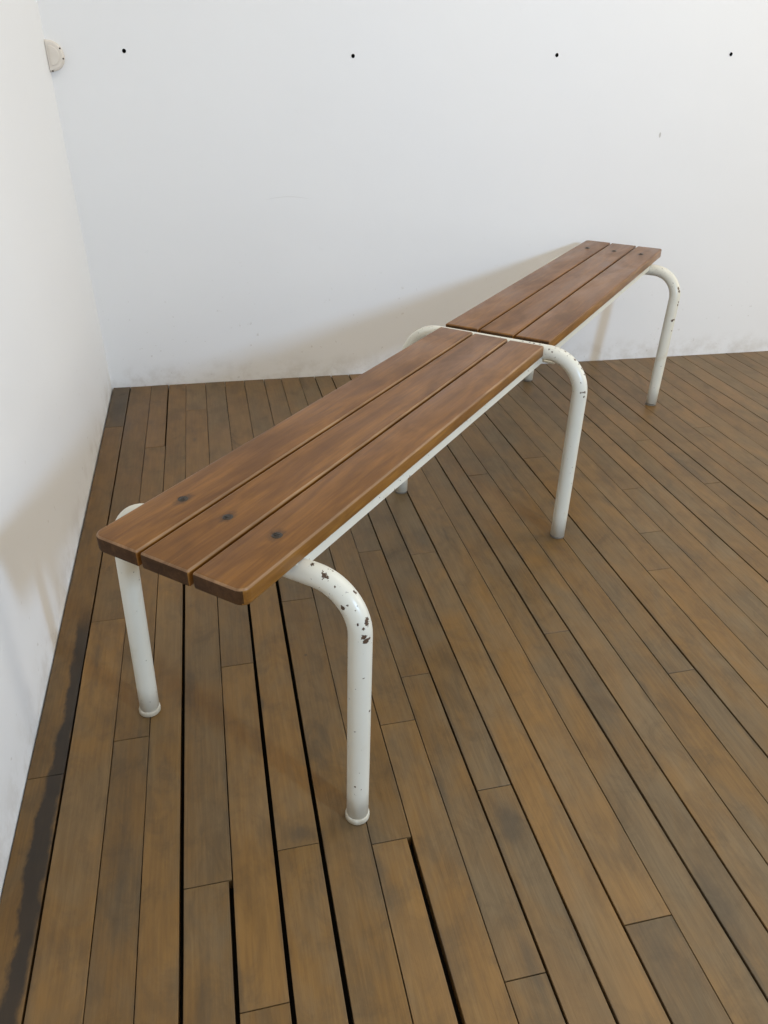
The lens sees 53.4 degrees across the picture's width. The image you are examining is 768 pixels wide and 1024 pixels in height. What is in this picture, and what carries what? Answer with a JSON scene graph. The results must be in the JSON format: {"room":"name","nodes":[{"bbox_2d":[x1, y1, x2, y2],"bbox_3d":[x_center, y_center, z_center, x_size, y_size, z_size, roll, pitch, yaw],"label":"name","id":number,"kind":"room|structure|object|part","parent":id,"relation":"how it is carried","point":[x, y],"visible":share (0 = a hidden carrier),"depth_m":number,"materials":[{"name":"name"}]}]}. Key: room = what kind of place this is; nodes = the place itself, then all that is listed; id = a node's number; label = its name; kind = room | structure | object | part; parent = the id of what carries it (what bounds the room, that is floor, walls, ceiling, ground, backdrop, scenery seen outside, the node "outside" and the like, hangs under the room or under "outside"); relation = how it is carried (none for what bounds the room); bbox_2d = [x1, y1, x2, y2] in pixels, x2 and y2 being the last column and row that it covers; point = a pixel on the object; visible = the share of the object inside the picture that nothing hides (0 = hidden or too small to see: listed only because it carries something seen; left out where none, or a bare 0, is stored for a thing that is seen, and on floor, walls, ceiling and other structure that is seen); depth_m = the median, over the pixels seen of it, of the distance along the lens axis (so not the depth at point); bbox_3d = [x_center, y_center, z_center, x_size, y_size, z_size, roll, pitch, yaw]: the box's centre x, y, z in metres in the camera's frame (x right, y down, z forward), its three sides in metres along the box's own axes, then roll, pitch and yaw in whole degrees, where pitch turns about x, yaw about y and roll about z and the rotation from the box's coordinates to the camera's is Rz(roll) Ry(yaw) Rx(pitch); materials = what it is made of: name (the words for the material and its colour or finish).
{"room":"changing room","nodes":[
{"label":"changing room","id":0,"kind":"room"},
{"bbox_2d":[0,0,112,900],"bbox_3d":[-0.444,-0.340,-0.164,0.130,2.720,5.059,-6,32,-11],"label":"wall","id":1,"kind":"structure","parent":0,"point":[56,391],"depth_m":1.56,"materials":[{"name":"white paint"}]},
{"bbox_2d":[0,351,767,1023],"bbox_3d":[1.922,0.580,0.934,4.718,0.021,4.949,-6,32,-11],"label":"floor","id":2,"kind":"structure","parent":0,"point":[567,823],"depth_m":1.24,"materials":[{"name":"brown wood"}]},
{"bbox_2d":[96,240,679,824],"bbox_3d":[0.252,-0.213,1.797,0.453,0.442,2.068,17,35,25],"label":"bench","id":3,"kind":"object","parent":2,"relation":"on","point":[261,513],"visible":1,"depth_m":1.19,"materials":[{"name":"brown wood"}]},
{"bbox_3d":[0.103,-0.130,1.298,0.024,0.017,0.892,17,35,25],"label":"rail","id":4,"kind":"part","parent":3,"relation":"part of","materials":[{"name":"white metal"}]},
{"bbox_3d":[0.569,-0.542,1.985,0.024,0.017,0.945,17,35,25],"label":"rail","id":5,"kind":"part","parent":3,"relation":"part of","materials":[{"name":"white metal"}]},
{"bbox_2d":[37,0,767,389],"bbox_3d":[1.385,-1.786,2.244,4.686,2.720,0.120,-5,31,-8],"label":"wall","id":6,"kind":"structure","parent":0,"point":[257,198],"depth_m":2.36,"materials":[{"name":"white paint"}]},
{"bbox_2d":[44,39,64,71],"bbox_3d":[-0.888,-1.234,2.063,0.043,0.076,0.021,-6,32,-11],"label":"cap","id":7,"kind":"object","parent":6,"relation":"attached to","point":[55,54],"visible":1,"depth_m":2.06,"materials":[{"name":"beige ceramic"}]},
{"bbox_3d":[-0.887,-1.229,2.054,0.024,0.048,0.002,-6,32,-11],"label":"plate","id":8,"kind":"part","parent":7,"relation":"part of","materials":[{"name":"beige ceramic"}]}
]}

